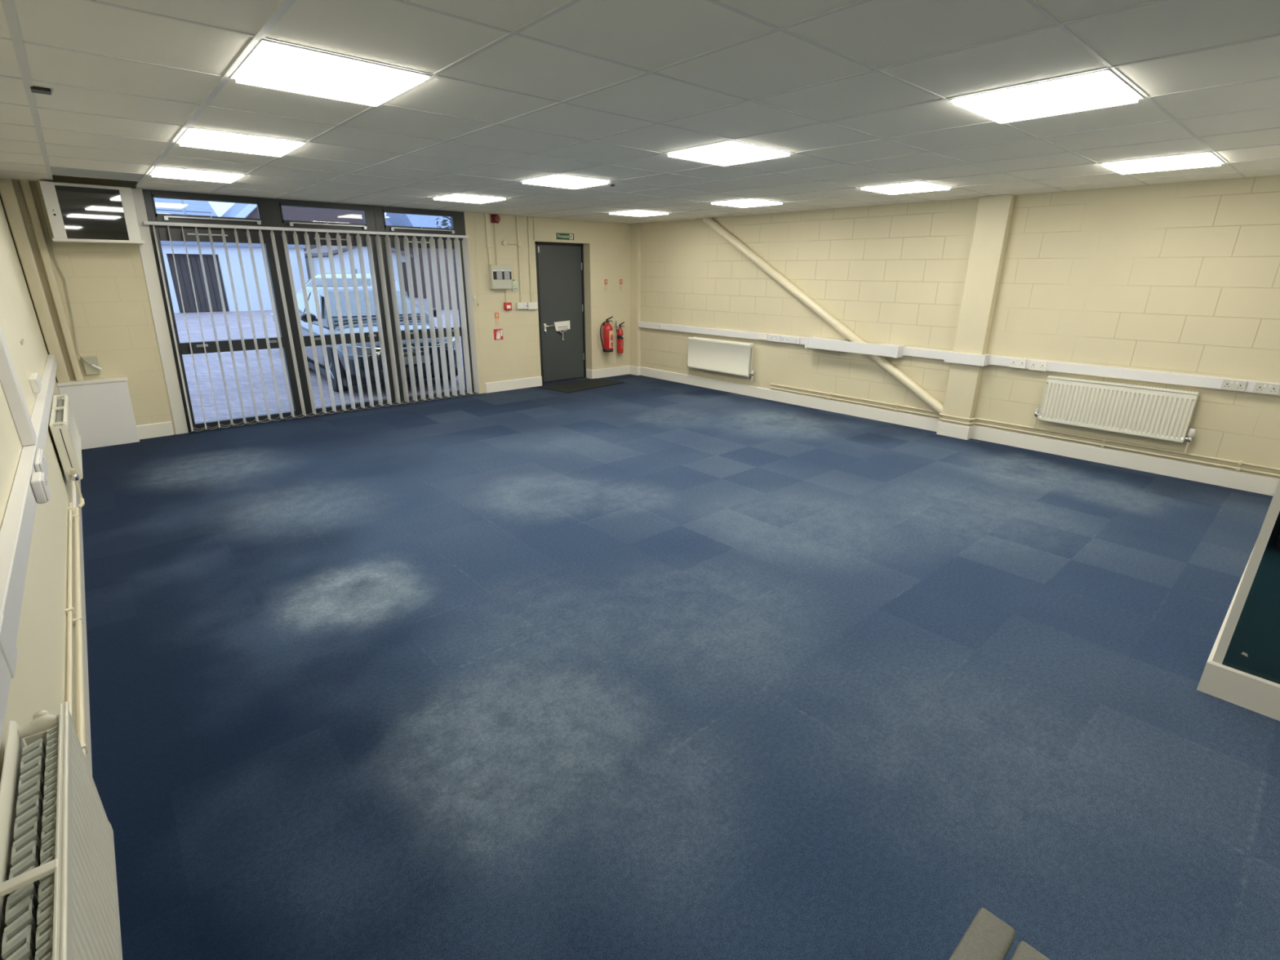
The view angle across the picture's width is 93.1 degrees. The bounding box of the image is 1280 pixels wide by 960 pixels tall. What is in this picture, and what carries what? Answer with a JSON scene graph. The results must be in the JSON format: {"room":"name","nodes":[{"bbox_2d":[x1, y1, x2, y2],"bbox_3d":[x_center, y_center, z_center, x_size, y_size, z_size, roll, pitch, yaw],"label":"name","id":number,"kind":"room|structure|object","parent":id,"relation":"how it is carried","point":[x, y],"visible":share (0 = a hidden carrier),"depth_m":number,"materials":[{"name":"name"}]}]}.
{"room":"empty office","nodes":[
{"label":"empty office","id":0,"kind":"room"},
{"bbox_2d":[0,198,74,784],"bbox_3d":[-2.320,-0.426,1.871,0.260,3.087,10.850,-16,25,-39],"label":"wall","id":1,"kind":"structure","parent":0,"point":[39,682],"depth_m":2.57,"materials":[{"name":"beige paint"}]},
{"bbox_2d":[0,326,36,445],"bbox_3d":[-2.856,-0.886,2.601,0.046,1.501,0.140,-16,25,-39],"label":"cable trunking","id":2,"kind":"object","parent":1,"relation":"attached to","point":[9,381],"visible":1,"depth_m":2.74,"materials":[{"name":"white plastic"}]},
{"bbox_2d":[0,354,57,747],"bbox_3d":[-2.165,0.131,2.121,0.051,0.105,10.160,-16,25,-39],"label":"cable trunking","id":3,"kind":"object","parent":1,"relation":"attached to","point":[17,526],"visible":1,"depth_m":1.88,"materials":[{"name":"white plastic"}]},
{"bbox_2d":[30,471,50,503],"bbox_3d":[-2.384,0.029,2.417,0.041,0.096,0.150,-16,25,-39],"label":"double socket","id":4,"kind":"object","parent":3,"relation":"attached to","point":[39,483],"visible":1,"depth_m":2.37,"materials":[{"name":"white plastic"}]},
{"bbox_2d":[33,448,48,478],"bbox_3d":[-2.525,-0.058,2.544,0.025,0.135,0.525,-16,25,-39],"label":"double socket","id":5,"kind":"object","parent":3,"relation":"attached to","point":[40,464],"visible":0.86,"depth_m":2.57,"materials":[{"name":"white plastic"}]},
{"bbox_2d":[28,373,41,393],"bbox_3d":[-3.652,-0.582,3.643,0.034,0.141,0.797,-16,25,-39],"label":"wall socket","id":6,"kind":"object","parent":1,"relation":"attached to","point":[34,380],"visible":1,"depth_m":3.62,"materials":[{"name":"white plastic"}]},
{"bbox_2d":[0,701,122,959],"bbox_3d":[-0.920,0.906,0.968,0.100,0.416,1.437,-16,25,-39],"label":"radiator","id":7,"kind":"object","parent":1,"relation":"attached to","point":[59,897],"visible":1,"depth_m":1.16,"materials":[{"name":"metal"}]},
{"bbox_2d":[48,394,83,497],"bbox_3d":[-4.245,-0.280,4.518,0.084,0.519,1.353,-16,25,-39],"label":"radiator","id":8,"kind":"object","parent":1,"relation":"attached to","point":[63,426],"visible":1,"depth_m":4.10,"materials":[{"name":"metal"}]},
{"bbox_2d":[65,502,75,721],"bbox_3d":[-1.648,0.922,1.752,0.029,0.032,6.200,-16,25,-39],"label":"pipe","id":9,"kind":"object","parent":1,"relation":"attached to","point":[69,611],"visible":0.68,"depth_m":2.67,"materials":[{"name":"metal"}]},
{"bbox_2d":[71,506,88,759],"bbox_3d":[-1.659,0.969,1.793,0.045,0.032,6.250,-16,25,-39],"label":"pipe","id":10,"kind":"object","parent":1,"relation":"attached to","point":[77,622],"visible":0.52,"depth_m":2.55,"materials":[{"name":"metal"}]},
{"bbox_2d":[76,497,84,509],"bbox_3d":[-3.756,0.158,4.077,0.032,0.038,0.146,-12,22,-31],"label":"pipe elbow","id":11,"kind":"object","parent":10,"relation":"attached to","point":[82,504],"visible":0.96,"depth_m":4.08,"materials":[{"name":"beige paint"}]},
{"bbox_2d":[72,474,92,775],"bbox_3d":[-2.180,0.904,2.371,0.016,0.148,10.190,-16,25,-39],"label":"baseboard","id":12,"kind":"structure","parent":1,"relation":"attached to","point":[76,497],"depth_m":2.80,"materials":[{"name":"wood"}]},
{"bbox_2d":[0,174,630,434],"bbox_3d":[-2.958,-2.544,7.996,7.884,3.087,0.230,-16,25,-39],"label":"wall","id":13,"kind":"structure","parent":0,"point":[106,282],"depth_m":8.19,"materials":[{"name":"paint"}]},
{"bbox_2d":[0,177,70,382],"bbox_3d":[-5.563,-1.837,5.573,0.102,1.877,0.100,-16,25,-39],"label":"trunking","id":14,"kind":"object","parent":13,"relation":"attached to","point":[7,192],"depth_m":5.52,"materials":[{"name":"beige paint"}]},
{"bbox_2d":[19,179,83,380],"bbox_3d":[-5.480,-1.866,5.658,0.081,1.877,0.075,-16,25,-39],"label":"trunking","id":15,"kind":"object","parent":13,"relation":"attached to","point":[25,184],"depth_m":5.62,"materials":[{"name":"beige paint"}]},
{"bbox_2d":[32,181,91,364],"bbox_3d":[-5.428,-1.928,5.679,0.083,1.698,0.056,-16,25,-39],"label":"loose cable","id":16,"kind":"object","parent":13,"relation":"attached to","point":[34,184],"visible":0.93,"depth_m":5.68,"materials":[{"name":"grey plastic"}]},
{"bbox_2d":[81,355,102,374],"bbox_3d":[-5.405,-1.132,5.989,0.130,0.175,0.071,-16,25,-39],"label":"junction box","id":17,"kind":"object","parent":13,"relation":"attached to","point":[92,369],"visible":1,"depth_m":5.98,"materials":[{"name":"grey plastic"}]},
{"bbox_2d":[39,181,144,244],"bbox_3d":[-5.087,-2.466,5.639,0.651,0.488,0.325,-16,25,-39],"label":"window","id":18,"kind":"structure","parent":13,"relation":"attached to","point":[77,212],"depth_m":5.54,"materials":[{"name":"white plastic"}]},
{"bbox_2d":[131,188,188,434],"bbox_3d":[-4.960,-1.671,6.267,0.210,2.437,0.038,-16,25,-39],"label":"trim","id":19,"kind":"structure","parent":13,"relation":"attached to","point":[146,250],"depth_m":6.25,"materials":[{"name":"paint"}]},
{"bbox_2d":[142,189,306,432],"bbox_3d":[-4.518,-1.802,6.652,1.197,2.441,0.125,-16,25,-39],"label":"window","id":20,"kind":"structure","parent":13,"relation":"in","point":[264,209],"depth_m":6.54,"materials":[{"name":"clear glass"}]},
{"bbox_2d":[186,233,227,235],"bbox_3d":[-4.520,-2.567,6.348,0.356,0.015,0.012,-16,25,-39],"label":"vent","id":21,"kind":"object","parent":20,"relation":"attached to","point":[188,234],"depth_m":6.34,"materials":[{"name":"white plastic"}]},
{"bbox_2d":[142,221,479,431],"bbox_3d":[-3.586,-1.897,7.361,3.475,2.114,0.127,-16,25,-39],"label":"vertical blind","id":22,"kind":"object","parent":20,"relation":"attached to","point":[432,242],"visible":1,"depth_m":7.50,"materials":[{"name":"fabric"}]},
{"bbox_2d":[173,393,481,435],"bbox_3d":[-3.754,-0.862,7.835,3.735,0.102,0.260,-16,25,-39],"label":"sill","id":23,"kind":"structure","parent":13,"relation":"attached to","point":[479,393],"depth_m":7.46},
{"bbox_2d":[268,198,398,417],"bbox_3d":[-3.653,-2.046,7.376,1.112,2.441,0.125,-16,25,-39],"label":"window","id":24,"kind":"structure","parent":13,"relation":"in","point":[276,204],"depth_m":7.20,"materials":[{"name":"clear glass"}]},
{"bbox_2d":[314,237,346,239],"bbox_3d":[-3.618,-2.821,7.103,0.360,0.015,0.012,-16,25,-39],"label":"vent","id":25,"kind":"object","parent":24,"relation":"attached to","point":[321,238],"depth_m":7.11,"materials":[{"name":"white plastic"}]},
{"bbox_2d":[136,365,629,439],"bbox_3d":[-2.781,-1.231,8.549,6.802,0.148,0.156,-16,25,-39],"label":"baseboard","id":26,"kind":"structure","parent":13,"relation":"attached to","point":[162,428],"depth_m":9.12,"materials":[{"name":"wood"}]},
{"bbox_2d":[373,205,478,404],"bbox_3d":[-2.796,-2.287,8.093,1.174,2.441,0.125,-16,25,-39],"label":"window","id":27,"kind":"structure","parent":13,"relation":"in","point":[457,218],"depth_m":7.90,"materials":[{"name":"clear glass"}]},
{"bbox_2d":[463,212,480,394],"bbox_3d":[-2.339,-2.412,8.469,0.035,2.437,0.026,-16,25,-39],"label":"trim","id":28,"kind":"structure","parent":13,"relation":"attached to","point":[464,213],"depth_m":8.36,"materials":[{"name":"beige paint"}]},
{"bbox_2d":[484,213,493,264],"bbox_3d":[-2.080,-3.315,8.363,0.085,0.657,0.030,-16,25,-39],"label":"mini trunking","id":29,"kind":"object","parent":13,"relation":"attached to","point":[487,223],"visible":1,"depth_m":8.35,"materials":[{"name":"beige paint"}]},
{"bbox_2d":[490,213,500,223],"bbox_3d":[-1.977,-3.584,8.323,0.114,0.110,0.090,-16,25,-39],"label":"fire alarm","id":30,"kind":"object","parent":13,"relation":"attached to","point":[494,218],"visible":1,"depth_m":8.29,"materials":[{"name":"red plastic"}]},
{"bbox_2d":[493,222,497,265],"bbox_3d":[-2.010,-3.283,8.446,0.023,0.555,0.022,-16,25,-39],"label":"conduit","id":31,"kind":"object","parent":13,"relation":"attached to","point":[494,223],"visible":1,"depth_m":8.44,"materials":[{"name":"beige paint"}]},
{"bbox_2d":[494,312,499,326],"bbox_3d":[-2.060,-2.316,8.751,0.064,0.187,0.005,-16,25,-39],"label":"fire sign","id":32,"kind":"object","parent":13,"relation":"attached to","point":[496,314],"visible":1,"depth_m":8.75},
{"bbox_2d":[493,328,502,340],"bbox_3d":[-2.058,-2.116,8.823,0.144,0.152,0.005,-16,25,-39],"label":"fire sign","id":33,"kind":"object","parent":13,"relation":"attached to","point":[498,333],"visible":1,"depth_m":8.82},
{"bbox_2d":[488,265,511,288],"bbox_3d":[-1.973,-2.866,8.577,0.312,0.319,0.092,-16,25,-39],"label":"control unit","id":34,"kind":"object","parent":13,"relation":"attached to","point":[500,276],"visible":1,"depth_m":8.53,"materials":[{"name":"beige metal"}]},
{"bbox_2d":[503,302,511,310],"bbox_3d":[-1.912,-2.515,8.784,0.106,0.103,0.055,-16,25,-39],"label":"fire alarm call point","id":35,"kind":"object","parent":13,"relation":"attached to","point":[507,306],"visible":1,"depth_m":8.76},
{"bbox_2d":[502,215,522,302],"bbox_3d":[-1.813,-3.149,8.670,0.308,1.168,0.034,-16,25,-39],"label":"conduit","id":36,"kind":"object","parent":13,"relation":"attached to","point":[504,242],"visible":1,"depth_m":8.67,"materials":[{"name":"beige paint"}]},
{"bbox_2d":[511,279,518,291],"bbox_3d":[-1.813,-2.822,8.791,0.095,0.160,0.024,-16,25,-39],"label":"key holder","id":37,"kind":"object","parent":13,"relation":"attached to","point":[514,283],"visible":0.9,"depth_m":8.79,"materials":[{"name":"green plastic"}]},
{"bbox_2d":[515,302,527,309],"bbox_3d":[-1.737,-2.563,8.932,0.163,0.094,0.053,-16,25,-39],"label":"switch box","id":38,"kind":"object","parent":13,"relation":"attached to","point":[523,305],"visible":1,"depth_m":8.91,"materials":[{"name":"white plastic"}]},
{"bbox_2d":[527,216,532,302],"bbox_3d":[-1.607,-3.207,8.850,0.033,1.172,0.024,-16,25,-39],"label":"conduit","id":39,"kind":"object","parent":13,"relation":"attached to","point":[528,230],"visible":1,"depth_m":8.84,"materials":[{"name":"beige paint"}]},
{"bbox_2d":[526,302,537,309],"bbox_3d":[-1.607,-2.596,9.045,0.162,0.104,0.049,-16,25,-39],"label":"switch box","id":40,"kind":"object","parent":13,"relation":"attached to","point":[531,305],"visible":1,"depth_m":9.02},
{"bbox_2d":[534,241,586,382],"bbox_3d":[-1.303,-2.662,9.638,0.995,2.162,0.080,-16,25,-39],"label":"door frame","id":41,"kind":"structure","parent":13,"relation":"attached to","point":[537,243],"depth_m":9.54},
{"bbox_2d":[537,244,584,382],"bbox_3d":[-1.237,-2.633,9.670,0.818,2.063,0.116,-16,25,-39],"label":"door","id":42,"kind":"structure","parent":13,"relation":"in","point":[560,267],"depth_m":9.66,"materials":[{"name":"grey paint"}]},
{"bbox_2d":[555,232,573,239],"bbox_3d":[-1.125,-3.670,9.147,0.316,0.090,0.010,-16,25,-39],"label":"exit sign","id":43,"kind":"object","parent":13,"relation":"attached to","point":[559,236],"visible":1,"depth_m":9.14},
{"bbox_2d":[600,316,613,352],"bbox_3d":[-0.542,-2.393,9.978,0.193,0.563,0.225,3,19,8],"label":"fire extinguisher","id":44,"kind":"object","parent":13,"relation":"attached to","point":[607,345],"visible":1,"depth_m":9.95,"materials":[{"name":"red metal"}]},
{"bbox_2d":[615,320,624,353],"bbox_3d":[-0.334,-2.410,10.232,0.138,0.528,0.128,3,19,7],"label":"fire extinguisher","id":45,"kind":"object","parent":13,"relation":"attached to","point":[620,332],"visible":1,"depth_m":10.20,"materials":[{"name":"red metal"}]},
{"bbox_2d":[0,0,1279,223],"bbox_3d":[0.543,-2.135,3.951,7.884,0.034,10.850,-16,25,-39],"label":"ceiling","id":46,"kind":"structure","parent":0,"point":[859,91],"depth_m":2.67,"materials":[{"name":"tile"}]},
{"bbox_2d":[30,85,51,94],"bbox_3d":[-2.575,-1.674,2.608,0.064,0.012,0.080,-16,25,-39],"label":"clip","id":47,"kind":"object","parent":46,"relation":"attached to","point":[33,89],"visible":1,"depth_m":2.59,"materials":[{"name":"black plastic"}]},
{"bbox_2d":[148,166,245,182],"bbox_3d":[-3.612,-2.486,4.949,0.584,0.022,0.584,-16,25,-39],"label":"recessed light","id":48,"kind":"object","parent":46,"relation":"in","point":[157,171],"visible":0.98,"depth_m":4.88,"materials":[{"name":"white plastic"}]},
{"bbox_2d":[175,127,306,156],"bbox_3d":[-2.421,-2.038,3.676,0.584,0.022,0.584,-16,25,-39],"label":"recessed light","id":49,"kind":"object","parent":46,"relation":"in","point":[191,137],"visible":1,"depth_m":3.61,"materials":[{"name":"white plastic"}]},
{"bbox_2d":[229,39,431,106],"bbox_3d":[-1.230,-1.591,2.404,0.584,0.022,0.584,-16,25,-39],"label":"recessed light","id":50,"kind":"object","parent":46,"relation":"in","point":[272,64],"visible":1,"depth_m":2.33,"materials":[{"name":"white plastic"}]},
{"bbox_2d":[431,193,506,203],"bbox_3d":[-1.814,-2.993,6.455,0.584,0.022,0.584,-16,25,-39],"label":"recessed light","id":51,"kind":"object","parent":46,"relation":"in","point":[461,197],"visible":0.99,"depth_m":6.37,"materials":[{"name":"white plastic"}]},
{"bbox_2d":[520,173,607,189],"bbox_3d":[-0.622,-2.545,5.182,0.584,0.022,0.584,-16,25,-39],"label":"recessed light","id":52,"kind":"object","parent":46,"relation":"in","point":[559,180],"visible":0.84,"depth_m":5.10,"materials":[{"name":"white plastic"}]},
{"bbox_2d":[606,179,617,186],"bbox_3d":[-0.238,-2.514,5.144,0.100,0.047,0.100,-16,25,-39],"label":"smoke detector","id":53,"kind":"object","parent":46,"relation":"attached to","point":[611,183],"visible":1,"depth_m":5.11,"materials":[{"name":"white plastic"}]},
{"bbox_2d":[608,209,669,216],"bbox_3d":[-0.015,-3.499,7.961,0.584,0.022,0.584,-16,25,-39],"label":"recessed light","id":54,"kind":"object","parent":46,"relation":"in","point":[634,212],"visible":1,"depth_m":7.87,"materials":[{"name":"white plastic"}]},
{"bbox_2d":[664,140,793,165],"bbox_3d":[0.569,-2.098,3.909,0.584,0.022,0.584,-16,25,-39],"label":"recessed light","id":55,"kind":"object","parent":46,"relation":"in","point":[734,152],"visible":0.99,"depth_m":3.84,"materials":[{"name":"white plastic"}]},
{"bbox_2d":[710,198,784,207],"bbox_3d":[1.177,-3.052,6.688,0.584,0.022,0.584,-16,25,-39],"label":"recessed light","id":56,"kind":"object","parent":46,"relation":"in","point":[748,202],"visible":1,"depth_m":6.62,"materials":[{"name":"white plastic"}]},
{"bbox_2d":[860,181,952,194],"bbox_3d":[2.368,-2.604,5.415,0.584,0.022,0.584,-16,25,-39],"label":"recessed light","id":57,"kind":"object","parent":46,"relation":"in","point":[918,186],"visible":1,"depth_m":5.34,"materials":[{"name":"white plastic"}]},
{"bbox_2d":[947,68,1144,123],"bbox_3d":[1.761,-1.650,2.637,0.584,0.022,0.584,-16,25,-39],"label":"recessed light","id":58,"kind":"object","parent":46,"relation":"in","point":[1104,88],"visible":1,"depth_m":2.57,"materials":[{"name":"white plastic"}]},
{"bbox_2d":[1098,151,1225,174],"bbox_3d":[3.560,-2.157,4.143,0.584,0.022,0.584,-16,25,-39],"label":"recessed light","id":59,"kind":"object","parent":46,"relation":"in","point":[1203,159],"visible":1,"depth_m":4.08,"materials":[{"name":"white plastic"}]},
{"bbox_2d":[80,373,1279,959],"bbox_3d":[0.526,0.238,4.769,7.884,0.120,10.850,-16,25,-39],"label":"floor","id":60,"kind":"structure","parent":0,"point":[641,667],"depth_m":2.63,"materials":[{"name":"blue carpet"}]},
{"bbox_2d":[57,376,139,449],"bbox_3d":[-5.407,-0.678,6.100,0.523,0.664,0.138,-16,25,-39],"label":"cabinet","id":61,"kind":"object","parent":60,"relation":"on","point":[102,409],"visible":0.84,"depth_m":6.06,"materials":[{"name":"white plastic"}]},
{"bbox_2d":[537,377,624,392],"bbox_3d":[-0.923,-1.508,9.601,0.697,0.010,1.228,17,25,39],"label":"door mat","id":62,"kind":"object","parent":60,"relation":"on","point":[580,385],"visible":1,"depth_m":9.50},
{"bbox_2d":[629,222,640,366],"bbox_3d":[-0.080,-3.003,10.229,0.074,2.437,0.215,-16,25,-39],"label":"column","id":63,"kind":"structure","parent":60,"relation":"on","point":[635,228],"depth_m":10.14,"materials":[{"name":"beige paint"}]},
{"bbox_2d":[941,194,1016,426],"bbox_3d":[3.510,-1.644,6.365,0.114,2.437,0.298,-16,25,-39],"label":"column","id":64,"kind":"structure","parent":60,"relation":"on","point":[994,213],"depth_m":6.24,"materials":[{"name":"beige paint"}]},
{"bbox_2d":[943,351,991,366],"bbox_3d":[3.485,-1.297,6.463,0.156,0.109,0.402,-16,25,-39],"label":"cable trunking","id":65,"kind":"object","parent":64,"relation":"attached to","point":[982,360],"visible":0.96,"depth_m":6.39,"materials":[{"name":"white plastic"}]},
{"bbox_2d":[948,907,1049,959],"bbox_3d":[0.532,1.216,1.058,0.713,0.450,0.227,-16,25,-39],"label":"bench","id":66,"kind":"object","parent":60,"relation":"on","point":[988,937],"visible":1,"depth_m":1.21,"materials":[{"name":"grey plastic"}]},
{"bbox_2d":[640,174,1279,478],"bbox_3d":[3.392,-1.766,6.747,0.260,2.517,10.850,-16,25,-39],"label":"wall","id":67,"kind":"structure","parent":0,"point":[1182,277],"depth_m":6.06,"materials":[{"name":"brick"}]},
{"bbox_2d":[687,337,753,381],"bbox_3d":[1.184,-1.779,9.078,0.107,0.612,1.310,-16,25,-39],"label":"radiator","id":68,"kind":"object","parent":67,"relation":"attached to","point":[726,357],"visible":1,"depth_m":8.97,"materials":[{"name":"metal"}]},
{"bbox_2d":[638,321,805,345],"bbox_3d":[1.113,-2.214,9.071,0.050,0.093,3.395,-16,25,-39],"label":"cable trunking","id":69,"kind":"object","parent":67,"relation":"attached to","point":[737,334],"visible":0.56,"depth_m":9.08,"materials":[{"name":"white plastic"}]},
{"bbox_2d":[758,333,768,340],"bbox_3d":[1.703,-1.985,8.391,0.016,0.086,0.150,-16,25,-39],"label":"double socket","id":70,"kind":"object","parent":69,"relation":"attached to","point":[761,335],"visible":1,"depth_m":8.38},
{"bbox_2d":[769,334,779,342],"bbox_3d":[1.827,-1.928,8.259,0.019,0.086,0.146,-16,25,-39],"label":"double socket","id":71,"kind":"object","parent":69,"relation":"attached to","point":[775,338],"visible":1,"depth_m":8.25,"materials":[{"name":"white plastic"}]},
{"bbox_2d":[780,335,790,342],"bbox_3d":[1.946,-1.884,8.132,0.019,0.086,0.146,-16,25,-39],"label":"double socket","id":72,"kind":"object","parent":69,"relation":"attached to","point":[783,339],"visible":1,"depth_m":8.12,"materials":[{"name":"white plastic"}]},
{"bbox_2d":[696,217,946,417],"bbox_3d":[2.151,-2.249,7.766,0.118,2.306,3.946,-16,25,-39],"label":"diagonal brace","id":73,"kind":"object","parent":67,"relation":"attached to","point":[895,372],"visible":0.91,"depth_m":7.60,"materials":[{"name":"beige paint"}]},
{"bbox_2d":[804,336,905,358],"bbox_3d":[2.591,-1.629,7.407,0.170,0.137,1.235,-16,25,-39],"label":"cable trunking","id":74,"kind":"object","parent":67,"relation":"attached to","point":[895,351],"visible":1,"depth_m":7.30,"materials":[{"name":"white plastic"}]},
{"bbox_2d":[902,346,947,359],"bbox_3d":[3.211,-1.426,6.830,0.050,0.093,0.543,-16,25,-39],"label":"cable trunking","id":75,"kind":"object","parent":67,"relation":"attached to","point":[907,351],"visible":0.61,"depth_m":6.82,"materials":[{"name":"white plastic"}]},
{"bbox_2d":[629,365,1279,496],"bbox_3d":[2.506,-0.930,7.784,0.120,0.148,8.107,-16,25,-39],"label":"baseboard","id":76,"kind":"structure","parent":67,"relation":"attached to","point":[1260,484],"depth_m":6.37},
{"bbox_2d":[769,386,1279,476],"bbox_3d":[3.488,-0.655,6.694,0.133,0.028,5.105,-16,25,-39],"label":"pipe","id":77,"kind":"object","parent":67,"relation":"attached to","point":[1103,445],"visible":0.99,"depth_m":6.03,"materials":[{"name":"metal"}]},
{"bbox_2d":[770,383,1279,471],"bbox_3d":[3.488,-0.702,6.678,0.133,0.028,5.105,-16,25,-39],"label":"pipe","id":78,"kind":"object","parent":67,"relation":"attached to","point":[1239,462],"visible":0.98,"depth_m":5.99,"materials":[{"name":"metal"}]},
{"bbox_2d":[1032,375,1199,453],"bbox_3d":[4.385,-0.632,5.644,0.107,0.536,1.224,-16,25,-39],"label":"radiator","id":79,"kind":"object","parent":67,"relation":"attached to","point":[1166,414],"visible":1,"depth_m":5.55,"materials":[{"name":"metal"}]},
{"bbox_2d":[1047,375,1199,395],"bbox_3d":[4.379,-0.876,5.556,0.090,0.017,1.123,-16,25,-39],"label":"grille","id":80,"kind":"object","parent":79,"relation":"attached to","point":[1050,378],"depth_m":5.51,"materials":[{"name":"grey metal"}]},
{"bbox_2d":[987,355,1279,395],"bbox_3d":[4.439,-0.965,5.519,0.050,0.093,2.362,-16,25,-39],"label":"cable trunking","id":81,"kind":"object","parent":67,"relation":"attached to","point":[1195,380],"visible":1,"depth_m":5.47,"materials":[{"name":"white plastic"}]},
{"bbox_2d":[1008,357,1026,368],"bbox_3d":[3.820,-1.181,6.130,0.019,0.098,0.146,-16,25,-39],"label":"double socket","id":82,"kind":"object","parent":81,"relation":"attached to","point":[1015,362],"visible":1,"depth_m":6.12,"materials":[{"name":"white plastic"}]},
{"bbox_2d":[1028,360,1047,371],"bbox_3d":[3.939,-1.132,6.005,0.019,0.098,0.146,-16,25,-39],"label":"double socket","id":83,"kind":"object","parent":81,"relation":"attached to","point":[1035,365],"visible":1,"depth_m":6.00,"materials":[{"name":"white plastic"}]},
{"bbox_2d":[1220,378,1247,391],"bbox_3d":[4.885,-0.780,4.992,0.019,0.086,0.146,-16,25,-39],"label":"double socket","id":84,"kind":"object","parent":81,"relation":"attached to","point":[1228,384],"visible":1,"depth_m":4.99,"materials":[{"name":"plastic"}]},
{"bbox_2d":[1252,382,1279,395],"bbox_3d":[5.014,-0.731,4.854,0.019,0.086,0.146,-16,25,-39],"label":"double socket","id":85,"kind":"object","parent":81,"relation":"attached to","point":[1260,388],"visible":1,"depth_m":4.85,"materials":[{"name":"plastic"}]},
{"bbox_2d":[1212,479,1279,664],"bbox_3d":[4.588,-0.349,2.633,3.708,2.437,2.223,-16,25,-39],"label":"wall partition","id":86,"kind":"structure","parent":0,"point":[1273,510],"depth_m":2.46,"materials":[{"name":"paint"}]},
{"bbox_2d":[1196,542,1279,720],"bbox_3d":[4.570,0.732,3.006,3.722,0.150,2.237,-16,25,-39],"label":"wall","id":87,"kind":"structure","parent":86,"relation":"attached to","point":[1260,695],"depth_m":2.55,"materials":[{"name":"paint"}]},
{"label":"outside","id":88,"kind":"structure","parent":0,"visible":0},
{"bbox_2d":[173,297,465,422],"bbox_3d":[-21.274,-13.692,44.715,110.000,0.108,81.790,-16,25,-39],"label":"yard","id":89,"kind":"structure","parent":88,"point":[192,317],"depth_m":10.32,"materials":[{"name":"concrete"}]},
{"bbox_2d":[153,197,217,216],"bbox_3d":[-28.660,-13.947,35.441,5.800,6.500,9.800,-16,25,-39],"label":"house","id":90,"kind":"structure","parent":89,"relation":"on","point":[163,206],"depth_m":33.15,"materials":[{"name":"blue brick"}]},
{"bbox_2d":[160,240,308,313],"bbox_3d":[-24.440,-7.590,21.701,21.800,3.500,5.180,-16,25,-39],"label":"building","id":91,"kind":"structure","parent":89,"relation":"on","point":[179,247],"depth_m":24.87,"materials":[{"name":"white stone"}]},
{"bbox_2d":[166,253,228,312],"bbox_3d":[-17.904,-7.971,24.603,1.680,2.215,0.060,-16,25,-39],"label":"shutter","id":92,"kind":"object","parent":91,"relation":"hanging from","point":[183,266],"depth_m":24.55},
{"bbox_2d":[220,203,391,251],"bbox_3d":[-20.445,-15.143,36.701,8.200,8.050,8.100,-16,25,-39],"label":"gabled house","id":93,"kind":"structure","parent":89,"relation":"on","point":[237,210],"depth_m":33.83,"materials":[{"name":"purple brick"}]},
{"bbox_2d":[271,273,408,336],"bbox_3d":[-6.948,-4.107,14.580,2.430,1.618,4.354,-1,19,-5],"label":"car","id":94,"kind":"object","parent":89,"relation":"on","point":[328,276],"visible":0.02,"depth_m":14.02,"materials":[{"name":"silver metal"}]},
{"bbox_2d":[303,245,413,297],"bbox_3d":[-13.072,-9.363,27.887,3.550,2.970,5.000,-16,25,-39],"label":"outbuilding","id":95,"kind":"structure","parent":89,"relation":"on","point":[324,248],"depth_m":25.99,"materials":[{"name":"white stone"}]},
{"bbox_2d":[296,285,460,391],"bbox_3d":[-4.667,-2.521,10.297,2.169,1.445,4.354,-15,24,-37],"label":"car","id":96,"kind":"object","parent":89,"relation":"on","point":[300,297],"visible":0.39,"depth_m":9.20,"materials":[{"name":"paint"}]},
{"bbox_2d":[300,312,317,322],"bbox_3d":[-4.954,-2.433,9.091,0.238,0.150,0.110,-15,24,-37],"label":"mirror","id":97,"kind":"object","parent":96,"relation":"attached to","point":[304,317],"depth_m":9.05,"materials":[{"name":"paint"}]},
{"bbox_2d":[368,363,449,380],"bbox_3d":[-3.342,-1.597,8.909,1.240,0.140,0.102,-15,24,-37],"label":"grille","id":98,"kind":"object","parent":96,"relation":"attached to","point":[406,366],"depth_m":8.86,"materials":[{"name":"black plastic"}]},
{"bbox_2d":[404,351,439,360],"bbox_3d":[-3.325,-1.770,8.829,0.840,0.120,0.072,-15,24,-37],"label":"license plate","id":99,"kind":"object","parent":96,"relation":"attached to","point":[414,355],"depth_m":8.87,"materials":[{"name":"white plastic"}]},
{"bbox_2d":[427,308,442,317],"bbox_3d":[-3.463,-2.823,10.255,0.238,0.150,0.110,-15,24,-37],"label":"mirror","id":100,"kind":"object","parent":96,"relation":"attached to","point":[434,309],"depth_m":10.21,"materials":[{"name":"paint"}]},
{"bbox_2d":[385,213,451,298],"bbox_3d":[-8.393,-16.733,44.242,18.400,6.300,6.800,-16,25,-39],"label":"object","id":101,"kind":"object","parent":89,"relation":"on","point":[394,219],"visible":0.02,"depth_m":37.40,"materials":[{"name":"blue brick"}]},
{"bbox_2d":[426,248,458,310],"bbox_3d":[-0.946,-11.360,33.727,22.500,3.100,0.700,-16,25,-39],"label":"wall","id":102,"kind":"structure","parent":89,"relation":"on","point":[428,249],"depth_m":26.84,"materials":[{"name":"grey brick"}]},
{"bbox_2d":[435,216,451,228],"bbox_3d":[-8.520,-11.719,31.002,3.860,5.472,3.748,-16,25,-39],"label":"tree","id":103,"kind":"object","parent":89,"relation":"on","point":[443,221],"visible":0.02,"depth_m":29.99,"materials":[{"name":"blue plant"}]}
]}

